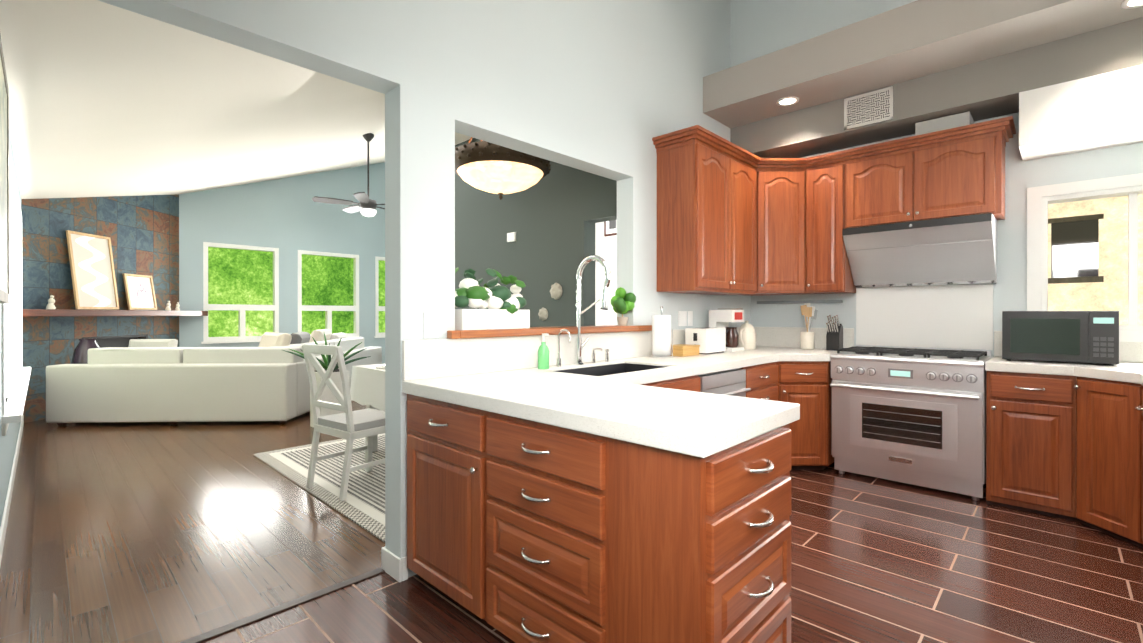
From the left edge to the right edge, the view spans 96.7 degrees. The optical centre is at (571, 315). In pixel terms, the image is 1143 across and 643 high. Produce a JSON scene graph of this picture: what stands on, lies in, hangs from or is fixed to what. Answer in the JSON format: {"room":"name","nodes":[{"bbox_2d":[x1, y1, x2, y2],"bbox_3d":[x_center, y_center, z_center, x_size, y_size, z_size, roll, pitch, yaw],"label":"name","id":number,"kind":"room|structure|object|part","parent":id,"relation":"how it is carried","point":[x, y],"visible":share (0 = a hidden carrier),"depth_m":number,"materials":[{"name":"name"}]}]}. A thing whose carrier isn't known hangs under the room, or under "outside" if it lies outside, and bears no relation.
{"room":"kitchen","nodes":[
{"label":"kitchen","id":0,"kind":"room"},
{"bbox_2d":[0,132,20,525],"bbox_3d":[-3.455,-1.437,2.993,11.110,5.300,0.150,0,0,44],"label":"wall","id":1,"kind":"structure","parent":0,"point":[8,442],"depth_m":3.27,"materials":[{"name":"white paint"}]},
{"bbox_2d":[0,35,8,303],"bbox_3d":[-2.350,-0.560,2.074,0.920,1.010,0.046,0,0,44],"label":"picture frame","id":2,"kind":"object","parent":1,"relation":"attached to","point":[4,194],"visible":1,"depth_m":2.18,"materials":[{"name":"grey wood"}]},
{"bbox_2d":[0,415,23,564],"bbox_3d":[-3.935,1.159,3.575,5.920,0.105,0.012,0,0,44],"label":"baseboard","id":3,"kind":"structure","parent":1,"relation":"attached to","point":[3,527],"depth_m":3.21,"materials":[{"name":"white wood"}]},
{"bbox_2d":[1,154,30,435],"bbox_3d":[-4.490,-0.192,4.055,3.770,1.705,0.205,0,0,44],"label":"window","id":4,"kind":"structure","parent":1,"relation":"in","point":[12,408],"depth_m":3.78,"materials":[{"name":"white"}]},
{"bbox_2d":[21,194,178,422],"bbox_3d":[-6.201,-0.521,6.814,0.152,3.450,2.334,0,0,-1],"label":"wall","id":5,"kind":"structure","parent":0,"point":[142,232],"depth_m":6.42,"materials":[{"name":"tile"}]},
{"bbox_2d":[22,309,207,316],"bbox_3d":[-6.001,-0.031,6.819,0.268,0.080,2.849,0,0,-1],"label":"mantel shelf","id":6,"kind":"object","parent":5,"relation":"attached to","point":[41,312],"visible":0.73,"depth_m":6.39,"materials":[{"name":"brown wood"}]},
{"bbox_2d":[46,295,55,308],"bbox_3d":[-5.997,-0.151,5.859,0.076,0.163,0.093,0,0,-1],"label":"figurine","id":7,"kind":"object","parent":6,"relation":"on","point":[51,302],"visible":0.9,"depth_m":5.84,"materials":[{"name":"beige ceramic"}]},
{"bbox_2d":[66,230,118,309],"bbox_3d":[-6.045,-0.553,6.431,0.028,0.960,0.580,-7,0,-1],"label":"framed artwork","id":8,"kind":"object","parent":6,"relation":"on","point":[92,271],"visible":1,"depth_m":6.41,"materials":[{"name":"brown wood"}]},
{"bbox_2d":[123,273,157,309],"bbox_3d":[-6.079,-0.326,7.171,0.028,0.500,0.470,-9,0,-1],"label":"framed artwork","id":9,"kind":"object","parent":6,"relation":"on","point":[140,292],"visible":0.98,"depth_m":7.16,"materials":[{"name":"white paper"}]},
{"bbox_2d":[127,276,154,307],"bbox_3d":[-6.082,-0.326,7.170,0.002,0.438,0.408,-9,0,-1],"label":"print","id":10,"kind":"object","parent":9,"relation":"attached to","point":[140,289],"depth_m":7.17},
{"bbox_2d":[165,301,170,310],"bbox_3d":[-6.033,-0.147,7.608,0.069,0.147,0.084,0,0,-1],"label":"figurine","id":11,"kind":"object","parent":6,"relation":"on","point":[168,304],"visible":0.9,"depth_m":7.59,"materials":[{"name":"beige ceramic"}]},
{"bbox_2d":[175,302,179,310],"bbox_3d":[-5.996,-0.139,7.738,0.061,0.130,0.074,0,0,-1],"label":"figurine","id":12,"kind":"object","parent":6,"relation":"on","point":[177,308],"visible":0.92,"depth_m":7.72,"materials":[{"name":"beige ceramic"}]},
{"bbox_2d":[0,401,384,642],"bbox_3d":[-1.435,1.236,6.189,12.910,0.060,7.550,0,0,44],"label":"floor","id":13,"kind":"structure","parent":0,"point":[141,532],"depth_m":2.81,"materials":[{"name":"brown wood"}]},
{"bbox_2d":[71,339,99,363],"bbox_3d":[-5.695,0.741,5.986,0.300,0.930,0.295,0,0,44],"label":"floor vase","id":14,"kind":"object","parent":13,"relation":"on","point":[80,353],"visible":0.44,"depth_m":5.88,"materials":[{"name":"grey"}]},
{"bbox_2d":[46,329,381,425],"bbox_3d":[-4.459,0.706,7.093,2.550,0.995,3.150,0,0,-2],"label":"sectional sofa","id":15,"kind":"object","parent":13,"relation":"on","point":[162,380],"visible":0.83,"depth_m":5.55,"materials":[{"name":"fabric"}]},
{"bbox_2d":[128,339,177,346],"bbox_3d":[-5.109,0.514,6.175,0.500,0.460,0.140,0,-16,-10],"label":"sofa pillow","id":16,"kind":"object","parent":15,"relation":"on","point":[133,342],"depth_m":6.17,"materials":[{"name":"fabric"}]},
{"bbox_2d":[258,332,291,346],"bbox_3d":[-3.741,0.478,6.329,0.580,0.540,0.160,0,-18,38],"label":"sofa pillow","id":17,"kind":"object","parent":15,"relation":"on","point":[269,339],"depth_m":6.23,"materials":[{"name":"beige fabric"}]},
{"bbox_2d":[290,332,310,343],"bbox_3d":[-3.725,0.484,6.861,0.160,0.520,0.560,16,-4,-14],"label":"sofa pillow","id":18,"kind":"object","parent":15,"relation":"on","point":[299,337],"depth_m":6.67,"materials":[{"name":"grey fabric"}]},
{"bbox_2d":[309,329,330,341],"bbox_3d":[-3.767,0.473,7.537,0.160,0.540,0.580,16,-3,-12],"label":"sofa pillow","id":19,"kind":"object","parent":15,"relation":"on","point":[318,335],"depth_m":7.31,"materials":[{"name":"beige fabric"}]},
{"bbox_2d":[330,333,345,339],"bbox_3d":[-3.767,0.508,8.101,0.140,0.460,0.500,14,-2,-8],"label":"sofa pillow","id":20,"kind":"object","parent":15,"relation":"on","point":[335,335],"depth_m":7.94,"materials":[{"name":"fabric"}]},
{"bbox_2d":[179,567,384,642],"bbox_3d":[-1.338,1.212,1.963,0.050,0.007,1.286,0,0,44],"label":"trim strip","id":21,"kind":"object","parent":13,"relation":"on","point":[200,638],"visible":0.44,"depth_m":2.10,"materials":[{"name":"brown"}]},
{"bbox_2d":[282,349,304,358],"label":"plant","id":22,"kind":"object","parent":13,"relation":"on","point":[302,354],"depth_m":5.47,"materials":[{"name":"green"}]},
{"bbox_2d":[310,390,314,426],"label":"pot","id":23,"kind":"object","parent":13,"relation":"on","point":[312,423],"depth_m":5.52,"materials":[{"name":"white ceramic"}]},
{"bbox_2d":[253,433,384,541],"bbox_3d":[-1.182,1.203,4.213,2.530,0.012,1.910,0,0,44],"label":"dining rug","id":24,"kind":"object","parent":13,"relation":"on","point":[363,505],"visible":0.21,"depth_m":3.76,"materials":[{"name":"beige fabric"}]},
{"bbox_2d":[302,344,384,500],"bbox_3d":[-1.526,0.697,3.592,0.460,1.002,0.524,0,0,36],"label":"dining chair","id":25,"kind":"object","parent":24,"relation":"on","point":[349,425],"visible":0.9,"depth_m":3.44,"materials":[{"name":"white wood"}]},
{"bbox_2d":[350,364,384,451],"bbox_3d":[-0.984,0.808,4.266,1.750,0.776,1.055,0,0,44],"label":"dining table","id":26,"kind":"object","parent":24,"relation":"on","point":[367,388],"visible":0.06,"depth_m":4.28,"materials":[{"name":"white wood"}]},
{"bbox_2d":[314,354,333,389],"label":"potted plant","id":27,"kind":"object","parent":13,"relation":"on","point":[327,359],"depth_m":5.43,"materials":[{"name":"white"}]},
{"bbox_2d":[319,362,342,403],"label":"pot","id":28,"kind":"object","parent":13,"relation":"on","point":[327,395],"depth_m":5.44,"materials":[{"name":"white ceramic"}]},
{"bbox_2d":[319,407,343,415],"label":"pot","id":29,"kind":"object","parent":13,"relation":"on","point":[323,411],"depth_m":5.39,"materials":[{"name":"white ceramic"}]},
{"bbox_2d":[343,342,370,381],"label":"potted plant","id":30,"kind":"object","parent":13,"relation":"on","point":[347,362],"depth_m":5.61,"materials":[{"name":"white"}]},
{"bbox_2d":[0,0,384,198],"bbox_3d":[-0.839,-2.676,5.609,11.260,2.876,7.550,0,0,44],"label":"ceiling","id":31,"kind":"structure","parent":0,"point":[106,100],"depth_m":4.05,"materials":[{"name":"paint"}]},
{"bbox_2d":[312,133,384,216],"bbox_3d":[-2.830,-1.921,7.004,1.276,1.130,1.313,0,0,44],"label":"fan","id":32,"kind":"object","parent":31,"relation":"hanging from","point":[366,206],"visible":0.96,"depth_m":6.90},
{"bbox_2d":[179,162,384,363],"bbox_3d":[-4.329,-1.453,9.998,0.150,5.300,6.050,0,0,44],"label":"wall","id":33,"kind":"structure","parent":0,"point":[289,217],"depth_m":9.10,"materials":[{"name":"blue paint"}]},
{"bbox_2d":[98,0,750,577],"bbox_3d":[-0.015,-1.438,3.228,0.150,5.300,4.950,0,0,44],"label":"wall","id":34,"kind":"structure","parent":0,"point":[608,88],"depth_m":2.65,"materials":[{"name":"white paint"}]},
{"bbox_2d":[381,547,406,571],"bbox_3d":[-0.167,1.160,3.195,0.012,0.105,2.132,0,0,44],"label":"baseboard","id":35,"kind":"structure","parent":34,"relation":"attached to","point":[394,566],"depth_m":2.37,"materials":[{"name":"white wood"}]},
{"bbox_2d":[447,325,651,338],"bbox_3d":[-0.067,0.092,3.163,0.230,0.040,1.720,0,0,44],"label":"sill","id":36,"kind":"structure","parent":34,"relation":"attached to","point":[485,333],"depth_m":2.88,"materials":[{"name":"brown wood"}]},
{"bbox_2d":[455,268,529,329],"bbox_3d":[-0.446,-0.090,2.738,0.228,0.325,0.474,0,0,44],"label":"flower box","id":37,"kind":"object","parent":36,"relation":"on","point":[496,303],"visible":1,"depth_m":2.68,"materials":[{"name":"white"}]},
{"bbox_2d":[610,287,635,325],"bbox_3d":[0.355,-0.064,3.573,0.163,0.270,0.172,0,0,44],"label":"topiary","id":38,"kind":"object","parent":36,"relation":"on","point":[622,302],"visible":0.98,"depth_m":3.54,"materials":[{"name":"green plant"}]},
{"bbox_2d":[678,311,688,325],"bbox_3d":[0.888,0.025,4.055,0.009,0.120,0.120,0,0,44],"label":"switch plate","id":39,"kind":"object","parent":34,"relation":"attached to","point":[682,315],"depth_m":4.05,"materials":[{"name":"white plastic"}]},
{"bbox_2d":[689,311,692,325],"bbox_3d":[0.967,0.025,4.138,0.009,0.120,0.070,0,0,44],"label":"switch plate","id":40,"kind":"object","parent":34,"relation":"attached to","point":[690,312],"depth_m":4.14,"materials":[{"name":"white plastic"}]},
{"bbox_2d":[653,132,731,293],"bbox_3d":[0.929,-0.727,3.859,0.338,1.077,0.495,0,0,44],"label":"upper cabinet","id":41,"kind":"object","parent":34,"relation":"attached to","point":[694,170],"depth_m":3.70,"materials":[{"name":"brown wood"}]},
{"bbox_2d":[700,148,759,295],"bbox_3d":[1.272,-0.728,4.216,0.338,1.077,0.495,0,0,44],"label":"upper cabinet","id":42,"kind":"object","parent":34,"relation":"attached to","point":[733,219],"depth_m":4.12,"materials":[{"name":"brown wood"}]},
{"bbox_2d":[455,132,470,144],"bbox_3d":[-0.618,-2.011,4.766,2.848,0.160,0.478,0,0,44],"label":"ceiling","id":43,"kind":"structure","parent":0,"point":[460,138],"depth_m":5.55,"materials":[{"name":"paint"}]},
{"bbox_2d":[455,137,550,199],"bbox_3d":[-0.567,-1.600,4.068,0.804,1.350,0.800,0,0,44],"label":"pendant lamp","id":44,"kind":"object","parent":43,"relation":"hanging from","point":[482,165],"visible":0.88,"depth_m":3.82,"materials":[{"name":"beige glass"}]},
{"bbox_2d":[455,138,616,326],"bbox_3d":[-0.833,-1.443,5.411,4.048,5.300,0.150,0,0,44],"label":"wall","id":45,"kind":"structure","parent":0,"point":[554,215],"depth_m":4.77,"materials":[{"name":"grey paint"}]},
{"bbox_2d":[507,232,515,241],"bbox_3d":[-0.597,-0.780,5.064,0.120,0.090,0.023,0,0,44],"label":"light switch","id":46,"kind":"object","parent":45,"relation":"attached to","point":[511,236],"visible":0.94,"depth_m":5.05,"materials":[{"name":"white plastic"}]},
{"bbox_2d":[538,307,547,320],"bbox_3d":[-0.272,-0.012,4.742,0.130,0.124,0.040,0,0,44],"label":"wall art","id":47,"kind":"object","parent":45,"relation":"attached to","point":[543,313],"depth_m":4.72,"materials":[{"name":"beige ceramic"}]},
{"bbox_2d":[550,283,562,299],"bbox_3d":[-0.148,-0.220,4.623,0.162,0.155,0.040,0,0,44],"label":"wall art","id":48,"kind":"object","parent":45,"relation":"attached to","point":[556,290],"depth_m":4.60,"materials":[{"name":"beige ceramic"}]},
{"bbox_2d":[595,222,616,325],"bbox_3d":[0.663,-1.446,6.970,4.048,5.300,0.150,0,0,44],"label":"wall","id":49,"kind":"structure","parent":0,"point":[606,248],"depth_m":7.07,"materials":[{"name":"white paint"}]},
{"bbox_2d":[604,220,616,236],"bbox_3d":[0.570,-1.260,6.930,0.300,0.340,0.032,0,0,44],"label":"framed picture","id":50,"kind":"object","parent":49,"relation":"attached to","point":[610,228],"visible":0.5,"depth_m":6.94,"materials":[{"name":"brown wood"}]},
{"bbox_2d":[642,378,682,389],"bbox_3d":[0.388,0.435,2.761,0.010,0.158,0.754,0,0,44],"label":"base cabinet","id":51,"kind":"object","parent":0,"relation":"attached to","point":[674,383],"depth_m":2.81,"materials":[{"name":"brown wood"}]},
{"bbox_2d":[201,463,1142,642],"bbox_3d":[1.179,1.245,2.088,3.460,0.060,5.250,0,0,44],"label":"floor","id":52,"kind":"structure","parent":0,"point":[876,560],"depth_m":2.28,"materials":[{"name":"brown wood"}]},
{"bbox_2d":[407,394,482,618],"bbox_3d":[-0.337,0.786,2.342,0.614,0.858,0.620,0,0,44],"label":"base cabinet","id":53,"kind":"object","parent":52,"relation":"on","point":[445,440],"depth_m":2.08,"materials":[{"name":"brown wood"}]},
{"bbox_2d":[483,410,602,642],"bbox_3d":[0.093,0.787,1.930,0.579,0.858,0.620,0,0,44],"label":"base cabinet","id":54,"kind":"object","parent":52,"relation":"on","point":[519,530],"depth_m":1.68,"materials":[{"name":"brown wood"}]},
{"bbox_2d":[490,375,799,457],"bbox_3d":[0.242,0.328,1.803,0.874,0.055,0.655,0,0,44],"label":"countertop","id":55,"kind":"structure","parent":54,"relation":"on","point":[693,423],"depth_m":1.63,"materials":[{"name":"white stone"}]},
{"bbox_2d":[615,364,750,397],"bbox_3d":[0.760,0.783,3.474,0.630,0.858,0.588,0,0,44],"label":"dishwasher","id":56,"kind":"object","parent":52,"relation":"on","point":[733,382],"depth_m":3.23,"materials":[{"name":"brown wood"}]},
{"bbox_2d":[603,421,794,642],"bbox_3d":[0.416,0.787,1.620,0.315,0.858,0.620,0,0,44],"label":"base cabinet","id":57,"kind":"object","parent":52,"relation":"on","point":[696,549],"depth_m":1.43,"materials":[{"name":"brown wood"}]},
{"bbox_2d":[751,362,778,400],"bbox_3d":[1.161,0.782,3.895,0.628,0.858,0.571,0,0,44],"label":"base cabinet","id":58,"kind":"object","parent":52,"relation":"on","point":[764,377],"depth_m":3.70,"materials":[{"name":"brown wood"}]},
{"bbox_2d":[779,361,833,469],"bbox_3d":[1.765,0.781,4.332,0.893,0.858,0.893,0,0,44],"label":"base cabinet","id":59,"kind":"object","parent":52,"relation":"on","point":[804,383],"depth_m":3.88,"materials":[{"name":"brown wood"}]},
{"bbox_2d":[402,327,785,411],"bbox_3d":[0.726,0.232,3.416,0.660,0.240,3.653,0,0,44],"label":"countertop","id":60,"kind":"structure","parent":59,"relation":"on","point":[504,376],"depth_m":2.71,"materials":[{"name":"white stone"}]},
{"bbox_2d":[538,333,548,368],"bbox_3d":[-0.155,0.199,2.831,0.067,0.197,0.062,0,0,44],"label":"soap bottle","id":61,"kind":"object","parent":60,"relation":"on","point":[543,356],"visible":1,"depth_m":2.81,"materials":[{"name":"green plastic"}]},
{"bbox_2d":[557,329,608,366],"bbox_3d":[0.107,0.186,3.083,0.111,0.221,0.464,0,0,44],"label":"tap","id":62,"kind":"object","parent":60,"relation":"on","point":[593,355],"visible":1,"depth_m":2.95,"materials":[{"name":"silver metal"}]},
{"bbox_2d":[574,255,610,364],"bbox_3d":[0.140,-0.030,3.019,0.278,0.653,0.110,0,0,44],"label":"faucet","id":63,"kind":"object","parent":60,"relation":"on","point":[606,285],"visible":1,"depth_m":3.05,"materials":[{"name":"silver metal"}]},
{"bbox_2d":[579,369,622,375],"bbox_3d":[0.089,0.434,3.048,0.010,0.158,0.754,0,0,44],"label":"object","id":64,"kind":"structure","parent":60,"relation":"in","point":[613,371],"depth_m":3.18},
{"bbox_2d":[623,369,642,372],"bbox_3d":[0.496,0.434,3.173,0.404,0.158,0.010,0,0,44],"label":"sink","id":65,"kind":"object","parent":60,"relation":"in","point":[624,370],"depth_m":3.27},
{"bbox_2d":[649,306,673,357],"bbox_3d":[0.635,0.114,3.584,0.170,0.362,0.170,0,0,44],"label":"paper towel holder","id":66,"kind":"object","parent":60,"relation":"on","point":[661,335],"visible":1,"depth_m":3.53,"materials":[{"name":"white paper"}]},
{"bbox_2d":[671,344,699,356],"bbox_3d":[0.817,0.258,3.770,0.173,0.074,0.238,0,0,44],"label":"box","id":67,"kind":"object","parent":60,"relation":"on","point":[681,350],"visible":0.69,"depth_m":3.68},
{"bbox_2d":[685,328,725,353],"bbox_3d":[1.052,0.196,3.998,0.180,0.196,0.325,0,0,44],"label":"toaster","id":68,"kind":"object","parent":60,"relation":"on","point":[710,340],"visible":0.9,"depth_m":3.90,"materials":[{"name":"white plastic"}]},
{"bbox_2d":[709,308,743,351],"bbox_3d":[1.297,0.118,4.251,0.212,0.352,0.220,0,0,44],"label":"coffee maker","id":69,"kind":"object","parent":60,"relation":"on","point":[721,317],"visible":0.83,"depth_m":4.18,"materials":[{"name":"white plastic"}]},
{"bbox_2d":[738,321,755,349],"bbox_3d":[1.534,0.169,4.449,0.156,0.250,0.259,0,0,44],"label":"kettle","id":70,"kind":"object","parent":60,"relation":"on","point":[747,336],"visible":0.92,"depth_m":4.39,"materials":[{"name":"beige ceramic"}]},
{"bbox_2d":[786,327,853,360],"bbox_3d":[2.005,0.230,4.090,0.252,0.240,0.909,0,0,44],"label":"countertop","id":71,"kind":"structure","parent":59,"relation":"on","point":[794,352],"depth_m":4.37,"materials":[{"name":"white stone"}]},
{"bbox_2d":[800,303,817,348],"bbox_3d":[2.067,0.092,4.434,0.136,0.403,0.114,0,0,44],"label":"utensil crock","id":72,"kind":"object","parent":71,"relation":"on","point":[808,311],"visible":1,"depth_m":4.42,"materials":[{"name":"beige ceramic"}]},
{"bbox_2d":[826,315,842,350],"bbox_3d":[2.215,0.145,4.293,0.100,0.298,0.162,0,0,44],"label":"knife block","id":73,"kind":"object","parent":71,"relation":"on","point":[834,338],"visible":1,"depth_m":4.27,"materials":[{"name":"black plastic"}]},
{"bbox_2d":[830,346,992,500],"bbox_3d":[2.489,0.733,3.751,0.908,0.956,0.694,0,0,44],"label":"range","id":74,"kind":"object","parent":52,"relation":"on","point":[914,416],"visible":1,"depth_m":3.52,"materials":[{"name":"silver metal"}]},
{"bbox_2d":[986,371,1074,519],"bbox_3d":[3.006,0.784,3.325,0.407,0.858,0.628,0,0,44],"label":"base cabinet","id":75,"kind":"object","parent":52,"relation":"on","point":[1028,415],"depth_m":3.10,"materials":[{"name":"brown wood"}]},
{"bbox_2d":[985,331,1129,382],"bbox_3d":[2.998,0.232,3.163,0.629,0.240,0.873,0,0,44],"label":"countertop","id":76,"kind":"structure","parent":75,"relation":"on","point":[1120,372],"depth_m":3.08,"materials":[{"name":"white stone"}]},
{"bbox_2d":[1002,311,1118,365],"bbox_3d":[3.135,0.134,3.280,0.520,0.324,0.397,0,0,44],"label":"microwave","id":77,"kind":"object","parent":76,"relation":"on","point":[1079,336],"visible":1,"depth_m":3.12,"materials":[{"name":"black plastic"}]},
{"bbox_2d":[1071,376,1138,544],"bbox_3d":[3.402,0.785,2.783,0.911,0.858,0.863,0,0,44],"label":"base cabinet","id":78,"kind":"object","parent":52,"relation":"on","point":[1104,413],"depth_m":2.79,"materials":[{"name":"brown wood"}]},
{"bbox_2d":[1130,342,1142,385],"bbox_3d":[2.710,0.235,1.905,0.696,0.240,3.086,0,0,44],"label":"countertop","id":79,"kind":"structure","parent":78,"relation":"on","point":[1136,348],"depth_m":3.18,"materials":[{"name":"white stone"}]},
{"bbox_2d":[1135,384,1142,547],"bbox_3d":[2.994,0.786,2.189,0.678,0.858,0.555,0,0,44],"label":"base cabinet","id":80,"kind":"object","parent":52,"relation":"on","point":[1138,520],"depth_m":2.63,"materials":[{"name":"brown wood"}]},
{"bbox_2d":[730,0,1142,157],"bbox_3d":[2.743,-2.764,3.709,3.160,2.650,0.428,0,0,44],"label":"wall","id":81,"kind":"structure","parent":0,"point":[993,87],"depth_m":3.79,"materials":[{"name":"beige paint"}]},
{"bbox_2d":[844,86,892,129],"bbox_3d":[2.258,-1.574,3.871,0.330,0.240,0.010,0,0,44],"label":"air vent","id":82,"kind":"object","parent":81,"relation":"in","point":[876,106],"visible":1,"depth_m":3.86,"materials":[{"name":"white plastic"}]},
{"bbox_2d":[703,0,1142,127],"bbox_3d":[2.421,-1.854,3.375,3.160,0.308,0.498,0,0,44],"label":"soffit","id":83,"kind":"object","parent":81,"relation":"attached to","point":[914,40],"depth_m":3.41,"materials":[{"name":"beige paint"}]},
{"bbox_3d":[1.722,-1.705,4.048,0.170,0.006,0.170,0,0,44],"label":"recessed ceiling light","id":84,"kind":"part","parent":83,"relation":"part of","materials":[{"name":"white"}]},
{"bbox_3d":[3.078,-1.702,2.732,0.170,0.006,0.170,0,0,44],"label":"recessed ceiling light","id":85,"kind":"part","parent":83,"relation":"part of","materials":[{"name":"white"}]},
{"bbox_2d":[751,112,1142,356],"bbox_3d":[2.998,-1.439,3.870,3.310,5.300,0.150,0,0,44],"label":"wall","id":86,"kind":"structure","parent":0,"point":[1010,285],"depth_m":3.62,"materials":[{"name":"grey paint"}]},
{"bbox_2d":[760,160,807,291],"bbox_3d":[1.766,-0.724,4.288,0.293,1.044,0.293,0,0,44],"label":"upper cabinet","id":87,"kind":"object","parent":86,"relation":"attached to","point":[783,183],"depth_m":4.28,"materials":[{"name":"brown wood"}]},
{"bbox_2d":[757,300,842,303],"bbox_3d":[2.062,-0.122,4.631,0.750,0.027,0.048,0,0,44],"label":"utensil rail","id":88,"kind":"object","parent":86,"relation":"attached to","point":[799,301],"visible":0.98,"depth_m":4.60,"materials":[{"name":"grey"}]},
{"bbox_2d":[804,156,855,293],"bbox_3d":[2.193,-0.728,4.303,0.303,1.077,0.338,0,0,44],"label":"upper cabinet","id":89,"kind":"object","parent":86,"relation":"attached to","point":[827,270],"depth_m":4.18,"materials":[{"name":"brown wood"}]},
{"bbox_2d":[844,140,915,228],"bbox_3d":[2.472,-0.978,4.035,0.465,0.577,0.338,0,0,44],"label":"upper cabinet","id":90,"kind":"object","parent":86,"relation":"attached to","point":[880,183],"depth_m":3.90,"materials":[{"name":"brown wood"}]},
{"bbox_2d":[842,213,996,287],"bbox_3d":[2.614,-0.460,3.854,0.914,0.452,0.400,0,0,44],"label":"range hood","id":91,"kind":"object","parent":86,"relation":"attached to","point":[953,250],"visible":0.96,"depth_m":3.78,"materials":[{"name":"silver metal"}]},
{"bbox_2d":[856,284,992,349],"bbox_3d":[2.741,0.009,4.005,0.896,0.483,0.012,0,0,44],"label":"backsplash panel","id":92,"kind":"object","parent":86,"relation":"attached to","point":[949,316],"visible":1,"depth_m":3.96,"materials":[{"name":"white glass"}]},
{"bbox_2d":[916,124,1007,220],"bbox_3d":[2.819,-0.977,3.702,0.498,0.577,0.338,0,0,44],"label":"upper cabinet","id":93,"kind":"object","parent":86,"relation":"attached to","point":[961,173],"depth_m":3.56,"materials":[{"name":"brown wood"}]},
{"bbox_2d":[915,111,973,135],"bbox_3d":[2.753,-1.371,3.752,0.320,0.117,0.240,0,0,44],"label":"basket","id":94,"kind":"object","parent":93,"relation":"on","point":[947,122],"visible":0.48,"depth_m":3.66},
{"bbox_2d":[1027,173,1142,341],"bbox_3d":[3.610,-0.363,3.264,1.015,1.060,0.180,0,0,44],"label":"window","id":95,"kind":"structure","parent":86,"relation":"in","point":[1040,199],"depth_m":3.41,"materials":[{"name":"white wood"}]},
{"bbox_2d":[1019,65,1142,160],"bbox_3d":[3.457,-1.261,3.023,1.175,0.348,0.433,0,0,44],"label":"wall","id":96,"kind":"structure","parent":0,"point":[1099,111],"depth_m":3.10,"materials":[{"name":"white paint"}]},
{"label":"outside","id":97,"kind":"structure","parent":0,"visible":0},
{"bbox_2d":[208,247,384,336],"bbox_3d":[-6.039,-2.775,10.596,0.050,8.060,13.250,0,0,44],"label":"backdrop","id":98,"kind":"structure","parent":97,"point":[240,276],"depth_m":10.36,"materials":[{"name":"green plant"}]},
{"bbox_2d":[1048,194,1142,324],"bbox_3d":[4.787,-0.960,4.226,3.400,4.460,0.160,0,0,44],"label":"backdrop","id":99,"kind":"structure","parent":97,"point":[1087,255],"depth_m":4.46,"materials":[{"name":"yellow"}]}
]}

